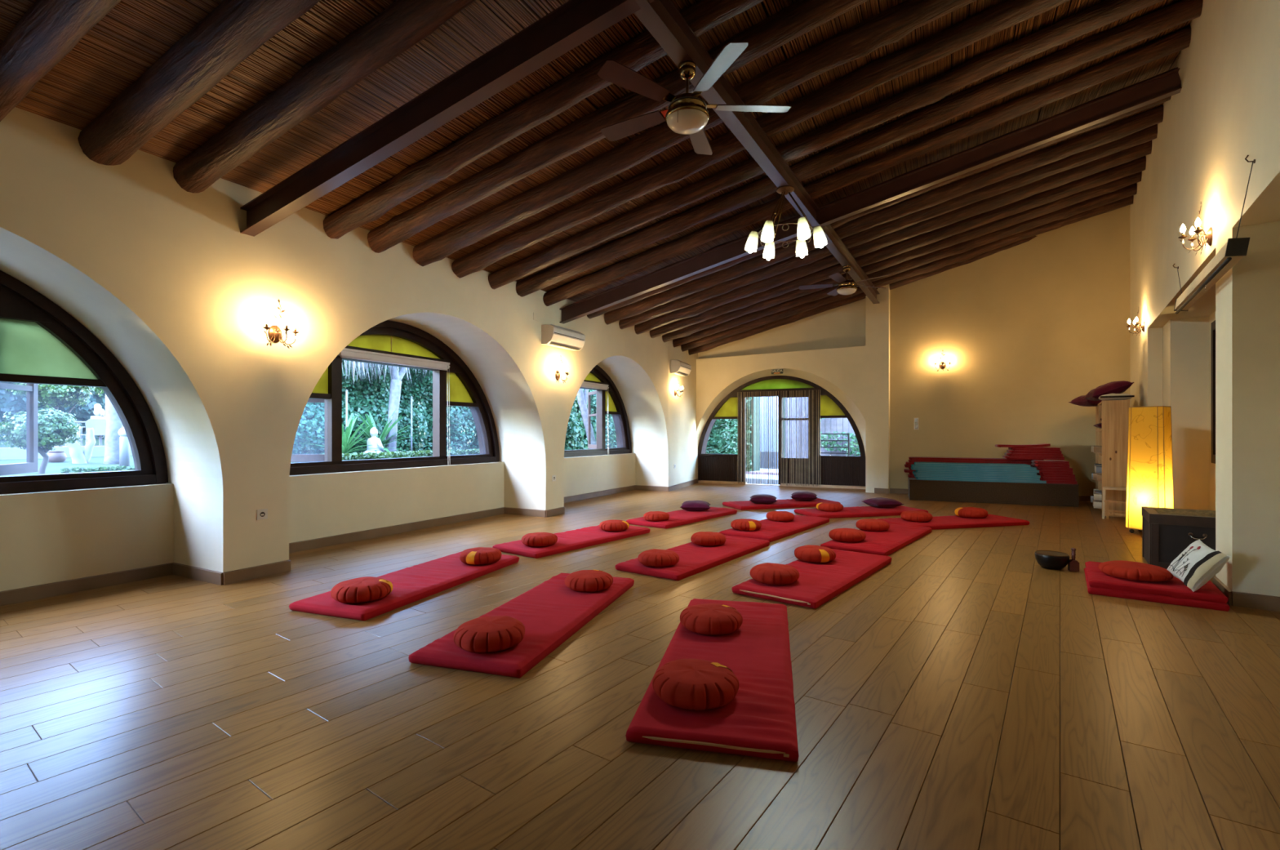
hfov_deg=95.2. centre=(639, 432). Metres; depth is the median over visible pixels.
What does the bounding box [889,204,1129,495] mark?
wall
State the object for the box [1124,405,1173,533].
floor lamp
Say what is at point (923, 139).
ceiling
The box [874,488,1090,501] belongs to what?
baseboard
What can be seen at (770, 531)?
floor mat
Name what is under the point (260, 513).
wall socket
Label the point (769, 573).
round cushion
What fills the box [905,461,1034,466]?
mat
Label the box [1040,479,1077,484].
mat
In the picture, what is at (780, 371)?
exit sign
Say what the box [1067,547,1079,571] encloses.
wooden striker
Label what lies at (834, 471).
door
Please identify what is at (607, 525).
round cushion
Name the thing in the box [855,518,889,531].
round cushion
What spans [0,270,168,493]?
window
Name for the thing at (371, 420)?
yucca plant
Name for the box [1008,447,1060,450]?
mat
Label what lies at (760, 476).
patio
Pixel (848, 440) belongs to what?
railing
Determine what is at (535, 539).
round cushion
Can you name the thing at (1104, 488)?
step stool
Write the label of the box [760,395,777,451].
wall
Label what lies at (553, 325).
grille
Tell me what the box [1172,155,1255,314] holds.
projector screen
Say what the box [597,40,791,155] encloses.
ceiling fan
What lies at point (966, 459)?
mat
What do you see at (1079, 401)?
square pillow
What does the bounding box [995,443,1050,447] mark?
mat
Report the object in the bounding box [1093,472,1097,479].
rolled blanket
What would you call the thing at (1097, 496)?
rolled blanket
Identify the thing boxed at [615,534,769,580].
floor mat
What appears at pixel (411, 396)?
fence post
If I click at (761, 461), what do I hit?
wall
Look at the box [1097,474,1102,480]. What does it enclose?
rolled blanket
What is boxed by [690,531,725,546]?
round cushion
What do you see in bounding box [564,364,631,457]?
window
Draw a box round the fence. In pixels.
[782,396,860,457]
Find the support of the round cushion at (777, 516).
on the floor mat at (770, 531)
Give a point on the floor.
(966, 692)
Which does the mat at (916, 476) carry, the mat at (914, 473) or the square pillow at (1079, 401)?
the mat at (914, 473)
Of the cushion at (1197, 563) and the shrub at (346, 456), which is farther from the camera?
the shrub at (346, 456)
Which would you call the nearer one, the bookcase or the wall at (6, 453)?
the bookcase
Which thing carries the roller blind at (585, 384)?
attached to the window at (609, 401)
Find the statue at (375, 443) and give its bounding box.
[364,426,384,456]
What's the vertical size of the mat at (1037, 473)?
0.054 m
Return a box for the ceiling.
[0,0,1203,355]
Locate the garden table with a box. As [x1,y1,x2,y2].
[64,421,84,445]
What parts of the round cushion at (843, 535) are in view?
panel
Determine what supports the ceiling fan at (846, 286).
hanging from the ceiling
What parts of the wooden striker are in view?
handle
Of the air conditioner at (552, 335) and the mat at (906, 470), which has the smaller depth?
the air conditioner at (552, 335)
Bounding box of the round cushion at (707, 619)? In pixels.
[680,603,742,635]
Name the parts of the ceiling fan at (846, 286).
blade, blade, blade, lamp shade, blade, blade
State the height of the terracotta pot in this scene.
0.265 m
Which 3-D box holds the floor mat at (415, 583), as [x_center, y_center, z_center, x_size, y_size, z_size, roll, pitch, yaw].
[-1.738,1.165,4.671,0.648,0.070,1.833,0,0,20]
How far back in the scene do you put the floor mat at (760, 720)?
2.47 m
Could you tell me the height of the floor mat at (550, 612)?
0.073 m
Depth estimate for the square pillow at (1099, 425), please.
8.53 m
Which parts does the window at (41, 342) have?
sash frame, tinted pane, rail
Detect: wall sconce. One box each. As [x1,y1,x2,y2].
[262,298,298,348]
[555,355,568,382]
[674,381,683,397]
[933,349,951,371]
[1126,310,1144,335]
[1177,201,1213,255]
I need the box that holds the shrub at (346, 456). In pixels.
[342,448,479,460]
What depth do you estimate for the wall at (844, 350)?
12.44 m
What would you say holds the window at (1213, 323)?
in the wall at (1226, 109)
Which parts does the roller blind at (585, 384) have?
head rail, cord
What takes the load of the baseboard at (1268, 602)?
attached to the wall at (1226, 109)
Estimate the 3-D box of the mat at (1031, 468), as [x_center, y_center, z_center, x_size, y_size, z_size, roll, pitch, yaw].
[5.771,0.604,10.211,1.868,0.045,0.424,0,0,23]
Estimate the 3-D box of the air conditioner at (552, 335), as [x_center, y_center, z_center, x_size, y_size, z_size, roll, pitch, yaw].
[-1.103,-1.377,8.493,0.209,0.273,0.800,0,0,28]
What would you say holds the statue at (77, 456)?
on the ground
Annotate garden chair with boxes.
[79,418,106,446]
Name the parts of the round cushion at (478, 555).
panel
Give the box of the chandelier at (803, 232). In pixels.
[744,185,826,260]
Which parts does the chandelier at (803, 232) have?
lamp shade, bulb, lamp shade, lamp shade, suspension rod, suspension rod, suspension rod, suspension rod, suspension rod, lamp shade, lamp shade, bulb, lamp shade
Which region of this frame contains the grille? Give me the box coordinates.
[546,324,580,332]
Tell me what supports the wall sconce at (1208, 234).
attached to the wall at (1226, 109)
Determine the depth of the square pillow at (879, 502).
8.76 m
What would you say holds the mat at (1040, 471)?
on the mat at (1037, 473)
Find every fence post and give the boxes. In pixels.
[345,389,347,451]
[410,395,412,451]
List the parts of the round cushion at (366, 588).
panel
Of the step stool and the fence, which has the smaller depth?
the step stool
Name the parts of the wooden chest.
plinth rail, lid, handle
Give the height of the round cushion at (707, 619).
0.113 m
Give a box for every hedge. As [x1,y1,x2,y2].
[0,382,105,440]
[290,360,479,462]
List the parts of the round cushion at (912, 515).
panel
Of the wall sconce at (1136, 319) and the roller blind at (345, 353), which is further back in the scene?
the wall sconce at (1136, 319)
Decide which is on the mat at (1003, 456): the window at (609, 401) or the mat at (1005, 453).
the mat at (1005, 453)
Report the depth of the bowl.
5.10 m
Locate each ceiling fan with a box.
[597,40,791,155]
[799,265,892,296]
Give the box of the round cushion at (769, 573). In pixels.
[750,562,799,584]
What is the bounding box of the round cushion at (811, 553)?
[794,545,835,562]
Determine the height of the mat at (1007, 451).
0.052 m
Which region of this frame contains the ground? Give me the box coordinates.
[0,439,134,475]
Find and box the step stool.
[1102,486,1126,519]
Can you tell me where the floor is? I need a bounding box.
[0,478,1279,849]
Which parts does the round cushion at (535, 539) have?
panel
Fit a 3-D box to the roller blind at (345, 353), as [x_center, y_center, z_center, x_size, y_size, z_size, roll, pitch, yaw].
[-2.904,-0.191,7.070,0.078,1.468,1.560,0,0,28]
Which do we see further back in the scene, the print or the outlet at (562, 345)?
the outlet at (562, 345)
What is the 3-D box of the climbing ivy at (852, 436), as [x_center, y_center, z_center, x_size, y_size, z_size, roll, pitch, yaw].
[6.409,-0.110,16.778,2.904,2.082,0.228,0,0,28]
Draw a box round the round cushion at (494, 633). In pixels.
[453,615,524,653]
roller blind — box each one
[338,347,449,444]
[580,381,608,452]
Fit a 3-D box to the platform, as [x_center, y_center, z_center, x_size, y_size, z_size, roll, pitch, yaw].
[6.114,1.019,10.333,2.478,0.362,0.961,0,0,23]
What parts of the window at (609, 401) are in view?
sash frame, tinted pane, rail, arched frame, tinted pane, arched frame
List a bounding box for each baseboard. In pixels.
[0,479,697,605]
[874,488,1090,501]
[1213,576,1279,611]
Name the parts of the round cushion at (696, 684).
panel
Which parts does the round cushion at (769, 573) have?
panel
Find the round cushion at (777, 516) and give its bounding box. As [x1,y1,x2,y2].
[766,511,794,521]
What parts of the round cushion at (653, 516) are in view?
panel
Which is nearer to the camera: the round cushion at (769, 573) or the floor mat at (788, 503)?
the round cushion at (769, 573)
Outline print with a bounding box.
[1168,548,1196,577]
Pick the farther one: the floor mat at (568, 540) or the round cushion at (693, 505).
the round cushion at (693, 505)
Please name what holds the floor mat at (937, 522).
on the floor
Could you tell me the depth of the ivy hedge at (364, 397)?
14.10 m
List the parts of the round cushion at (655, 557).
panel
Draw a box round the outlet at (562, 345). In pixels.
[549,343,580,350]
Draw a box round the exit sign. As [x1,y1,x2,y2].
[770,368,783,373]
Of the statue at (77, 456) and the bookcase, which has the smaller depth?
the bookcase
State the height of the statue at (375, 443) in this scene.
1.000 m
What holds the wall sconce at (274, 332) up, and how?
attached to the wall at (165, 275)
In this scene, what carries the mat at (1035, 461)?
on the mat at (1032, 464)
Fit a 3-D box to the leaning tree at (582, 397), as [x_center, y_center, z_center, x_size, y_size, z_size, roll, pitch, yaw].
[-1.307,-0.514,14.216,0.219,3.406,1.378,0,0,28]
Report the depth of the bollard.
12.56 m
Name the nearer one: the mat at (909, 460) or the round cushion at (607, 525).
the round cushion at (607, 525)
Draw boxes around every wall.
[0,106,698,591]
[0,445,132,459]
[696,284,889,493]
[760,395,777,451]
[760,451,777,468]
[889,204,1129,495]
[1129,0,1279,596]
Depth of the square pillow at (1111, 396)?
8.40 m
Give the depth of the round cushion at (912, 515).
7.44 m
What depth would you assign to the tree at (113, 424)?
12.90 m
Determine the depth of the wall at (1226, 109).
4.36 m
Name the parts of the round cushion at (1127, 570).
panel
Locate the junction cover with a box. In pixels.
[533,312,537,320]
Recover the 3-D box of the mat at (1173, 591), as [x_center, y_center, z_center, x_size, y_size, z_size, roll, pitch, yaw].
[3.877,1.144,4.461,0.757,0.113,0.828,0,0,36]
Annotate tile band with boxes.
[746,471,777,475]
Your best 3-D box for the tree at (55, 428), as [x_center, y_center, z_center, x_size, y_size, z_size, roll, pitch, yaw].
[-11.198,0.194,10.890,1.164,1.322,1.194,0,0,-41]
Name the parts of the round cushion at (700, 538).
panel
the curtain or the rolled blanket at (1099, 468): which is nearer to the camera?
the rolled blanket at (1099, 468)
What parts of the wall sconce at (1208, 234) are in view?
bulb, bulb, arm, arm, bulb, arm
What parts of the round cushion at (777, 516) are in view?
panel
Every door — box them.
[697,375,865,488]
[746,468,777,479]
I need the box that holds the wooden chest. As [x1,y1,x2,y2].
[1141,506,1215,568]
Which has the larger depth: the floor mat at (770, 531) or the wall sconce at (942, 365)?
the wall sconce at (942, 365)
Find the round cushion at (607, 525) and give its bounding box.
[599,520,629,531]
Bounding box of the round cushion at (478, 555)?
[459,546,502,564]
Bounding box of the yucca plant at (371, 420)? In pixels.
[349,410,414,452]
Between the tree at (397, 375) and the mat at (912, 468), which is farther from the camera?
the tree at (397, 375)
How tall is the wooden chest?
0.488 m
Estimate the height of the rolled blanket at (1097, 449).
0.104 m
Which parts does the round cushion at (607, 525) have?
panel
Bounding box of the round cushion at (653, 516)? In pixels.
[643,511,669,521]
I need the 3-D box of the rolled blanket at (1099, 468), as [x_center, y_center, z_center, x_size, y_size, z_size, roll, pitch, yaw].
[6.815,0.542,8.452,0.340,0.097,0.093,0,0,36]
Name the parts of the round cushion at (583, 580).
panel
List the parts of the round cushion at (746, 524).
panel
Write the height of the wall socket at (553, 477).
0.084 m
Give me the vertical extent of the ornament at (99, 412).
0.534 m
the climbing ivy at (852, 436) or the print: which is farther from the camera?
the climbing ivy at (852, 436)
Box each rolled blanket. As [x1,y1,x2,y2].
[1093,445,1102,453]
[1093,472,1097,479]
[1093,493,1102,500]
[1093,501,1102,508]
[1096,466,1102,472]
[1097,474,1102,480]
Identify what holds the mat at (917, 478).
on the platform
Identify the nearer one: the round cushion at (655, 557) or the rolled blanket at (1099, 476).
the round cushion at (655, 557)
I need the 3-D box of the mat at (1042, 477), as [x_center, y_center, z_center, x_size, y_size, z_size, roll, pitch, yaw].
[6.915,0.759,9.741,0.480,0.054,0.400,0,0,24]
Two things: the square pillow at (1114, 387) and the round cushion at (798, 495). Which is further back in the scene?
the round cushion at (798, 495)
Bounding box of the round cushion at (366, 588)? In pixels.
[330,576,392,603]
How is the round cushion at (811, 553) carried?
on the floor mat at (817, 583)
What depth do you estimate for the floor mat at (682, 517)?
7.88 m
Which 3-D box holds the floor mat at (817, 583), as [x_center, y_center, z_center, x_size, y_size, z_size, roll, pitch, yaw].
[1.502,1.164,4.873,0.649,0.072,1.839,0,0,38]
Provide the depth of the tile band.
17.56 m
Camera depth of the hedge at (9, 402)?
19.52 m
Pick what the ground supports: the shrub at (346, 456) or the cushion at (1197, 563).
the shrub at (346, 456)
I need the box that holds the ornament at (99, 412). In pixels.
[90,403,106,419]
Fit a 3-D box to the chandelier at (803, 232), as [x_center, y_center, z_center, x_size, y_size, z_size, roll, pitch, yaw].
[1.494,-2.186,6.007,0.728,0.629,0.822,0,0,-16]
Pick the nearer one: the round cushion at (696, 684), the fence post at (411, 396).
the round cushion at (696, 684)
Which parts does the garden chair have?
leg, backrest, leg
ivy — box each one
[564,388,617,449]
[705,396,759,471]
[820,417,860,456]
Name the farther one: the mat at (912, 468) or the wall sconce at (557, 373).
the mat at (912, 468)
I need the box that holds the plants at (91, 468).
[60,465,134,473]
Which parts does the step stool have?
leg, leg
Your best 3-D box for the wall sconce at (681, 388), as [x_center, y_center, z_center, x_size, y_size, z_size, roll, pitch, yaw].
[0.822,-0.925,12.261,0.214,0.418,0.242,0,0,-19]
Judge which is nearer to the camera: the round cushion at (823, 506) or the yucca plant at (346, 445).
the round cushion at (823, 506)
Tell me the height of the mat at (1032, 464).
0.054 m
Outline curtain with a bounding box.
[737,388,820,486]
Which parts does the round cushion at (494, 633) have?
panel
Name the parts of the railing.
rail, rail, rail, rail, post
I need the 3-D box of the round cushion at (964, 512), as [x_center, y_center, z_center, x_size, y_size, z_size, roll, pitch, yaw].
[4.463,1.077,7.878,0.402,0.126,0.400,0,0,2]
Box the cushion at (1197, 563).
[1166,539,1230,591]
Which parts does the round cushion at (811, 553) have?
panel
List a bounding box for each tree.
[0,407,83,473]
[5,382,103,446]
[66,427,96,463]
[103,394,124,463]
[342,360,430,452]
[576,388,595,448]
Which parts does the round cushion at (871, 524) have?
panel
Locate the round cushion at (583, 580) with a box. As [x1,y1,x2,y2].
[564,569,613,591]
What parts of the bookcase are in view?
panel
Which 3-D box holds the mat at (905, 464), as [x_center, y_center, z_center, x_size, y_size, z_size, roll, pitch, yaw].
[5.955,0.627,10.646,2.075,0.048,0.420,0,0,23]
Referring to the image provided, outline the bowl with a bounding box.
[1034,550,1070,569]
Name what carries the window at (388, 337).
in the wall at (165, 275)
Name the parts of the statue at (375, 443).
folded leg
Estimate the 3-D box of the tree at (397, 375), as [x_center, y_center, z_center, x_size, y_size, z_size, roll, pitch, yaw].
[-5.639,-1.107,13.555,1.770,4.025,3.249,0,0,36]
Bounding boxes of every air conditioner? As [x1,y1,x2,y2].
[541,324,585,351]
[671,359,691,376]
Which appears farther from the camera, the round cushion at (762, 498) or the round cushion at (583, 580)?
the round cushion at (762, 498)
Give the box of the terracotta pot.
[47,450,66,462]
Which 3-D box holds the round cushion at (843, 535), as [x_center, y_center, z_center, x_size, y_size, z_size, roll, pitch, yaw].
[2.192,1.083,6.179,0.372,0.114,0.372,0,0,41]
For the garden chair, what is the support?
on the ground
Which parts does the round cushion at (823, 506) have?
panel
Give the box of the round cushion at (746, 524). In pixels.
[730,518,761,530]
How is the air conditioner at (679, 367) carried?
attached to the wall at (165, 275)
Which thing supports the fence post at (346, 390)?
on the ground
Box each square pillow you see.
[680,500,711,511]
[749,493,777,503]
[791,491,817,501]
[862,497,904,507]
[1068,395,1102,406]
[1083,380,1133,400]
[1093,422,1102,428]
[1097,393,1134,400]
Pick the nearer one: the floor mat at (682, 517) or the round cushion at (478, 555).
the round cushion at (478, 555)
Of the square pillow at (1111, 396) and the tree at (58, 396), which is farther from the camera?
the tree at (58, 396)
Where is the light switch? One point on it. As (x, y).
(916, 420)
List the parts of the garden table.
leg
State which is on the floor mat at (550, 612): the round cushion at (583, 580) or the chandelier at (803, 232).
the round cushion at (583, 580)
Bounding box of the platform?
[907,475,1079,506]
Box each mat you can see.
[288,551,519,621]
[408,573,634,677]
[492,524,650,558]
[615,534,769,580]
[625,598,799,761]
[626,506,737,528]
[719,514,829,542]
[722,497,840,510]
[731,548,891,608]
[793,505,928,518]
[820,523,932,555]
[877,514,1029,529]
[903,468,915,472]
[904,463,911,467]
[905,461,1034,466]
[908,456,1044,462]
[908,458,1031,464]
[911,463,1036,470]
[911,466,1039,472]
[912,471,1040,478]
[913,474,1039,480]
[914,462,1030,467]
[915,470,1036,475]
[915,477,1046,483]
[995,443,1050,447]
[1002,455,1064,460]
[1004,452,1062,457]
[1006,449,1061,453]
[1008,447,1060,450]
[1031,459,1069,464]
[1031,462,1069,467]
[1034,466,1072,471]
[1036,469,1072,474]
[1036,472,1075,477]
[1039,476,1075,480]
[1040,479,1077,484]
[1084,560,1230,611]
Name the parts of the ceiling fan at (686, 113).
blade, blade, lamp shade, down rod, blade, blade, blade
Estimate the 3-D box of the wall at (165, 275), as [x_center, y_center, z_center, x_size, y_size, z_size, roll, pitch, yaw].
[-3.521,-0.450,5.378,1.151,3.300,20.350,0,0,28]
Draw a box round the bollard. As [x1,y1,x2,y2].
[117,427,129,466]
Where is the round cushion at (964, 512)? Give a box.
[954,506,987,518]
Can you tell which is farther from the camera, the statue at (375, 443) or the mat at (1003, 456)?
the statue at (375, 443)
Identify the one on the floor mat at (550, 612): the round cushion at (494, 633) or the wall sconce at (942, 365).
the round cushion at (494, 633)
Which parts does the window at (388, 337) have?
sash frame, tinted pane, tinted pane, rail, arched frame, arched frame, tinted pane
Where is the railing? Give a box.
[820,433,849,455]
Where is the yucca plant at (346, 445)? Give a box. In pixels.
[305,413,388,457]
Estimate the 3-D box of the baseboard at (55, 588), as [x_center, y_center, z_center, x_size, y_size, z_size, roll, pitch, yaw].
[-3.423,1.151,5.129,0.776,0.098,20.002,0,0,28]
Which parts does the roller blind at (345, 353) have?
head rail, cord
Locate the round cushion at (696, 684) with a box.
[652,658,738,710]
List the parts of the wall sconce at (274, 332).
bulb, arm, arm, bulb, arm, bulb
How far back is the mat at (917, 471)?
10.00 m
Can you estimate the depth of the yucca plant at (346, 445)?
12.09 m
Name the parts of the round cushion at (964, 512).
panel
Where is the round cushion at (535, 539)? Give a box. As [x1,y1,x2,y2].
[521,532,557,546]
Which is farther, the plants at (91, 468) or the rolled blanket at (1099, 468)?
the plants at (91, 468)
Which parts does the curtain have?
rail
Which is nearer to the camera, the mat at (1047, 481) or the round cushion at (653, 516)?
the round cushion at (653, 516)
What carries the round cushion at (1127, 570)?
on the mat at (1173, 591)
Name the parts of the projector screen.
hanging cord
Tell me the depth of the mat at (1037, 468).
9.56 m
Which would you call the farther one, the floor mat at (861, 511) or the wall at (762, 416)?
the wall at (762, 416)
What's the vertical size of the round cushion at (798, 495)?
0.146 m
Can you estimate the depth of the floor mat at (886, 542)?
6.14 m
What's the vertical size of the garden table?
0.740 m
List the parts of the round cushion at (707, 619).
panel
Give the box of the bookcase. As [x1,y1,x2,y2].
[1095,400,1129,517]
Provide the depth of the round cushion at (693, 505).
8.38 m
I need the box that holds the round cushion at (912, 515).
[900,510,933,521]
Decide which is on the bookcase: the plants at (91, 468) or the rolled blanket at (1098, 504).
the rolled blanket at (1098, 504)
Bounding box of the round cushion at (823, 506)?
[816,502,843,511]
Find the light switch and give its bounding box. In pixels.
[914,417,918,429]
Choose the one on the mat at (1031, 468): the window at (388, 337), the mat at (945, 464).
the mat at (945, 464)
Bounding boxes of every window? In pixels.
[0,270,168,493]
[289,320,499,475]
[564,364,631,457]
[1211,320,1215,463]
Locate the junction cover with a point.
(535, 314)
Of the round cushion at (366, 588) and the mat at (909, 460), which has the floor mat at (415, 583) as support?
the round cushion at (366, 588)
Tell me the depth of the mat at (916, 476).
9.99 m
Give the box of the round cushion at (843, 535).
[828,528,866,542]
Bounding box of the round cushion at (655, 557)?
[637,548,679,567]
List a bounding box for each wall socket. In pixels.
[256,508,267,519]
[551,475,555,480]
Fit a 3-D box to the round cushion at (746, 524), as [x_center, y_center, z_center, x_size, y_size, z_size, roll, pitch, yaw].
[1.251,1.085,6.884,0.362,0.111,0.364,0,0,-15]
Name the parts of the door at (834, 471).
board panel, sill rail, tinted pane, post, tinted pane, post, rail, panel, post, tinted pane, sill rail, board panel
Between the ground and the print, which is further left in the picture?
the ground
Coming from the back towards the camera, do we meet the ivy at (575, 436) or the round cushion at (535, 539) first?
the ivy at (575, 436)
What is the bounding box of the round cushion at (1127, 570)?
[1097,560,1173,582]

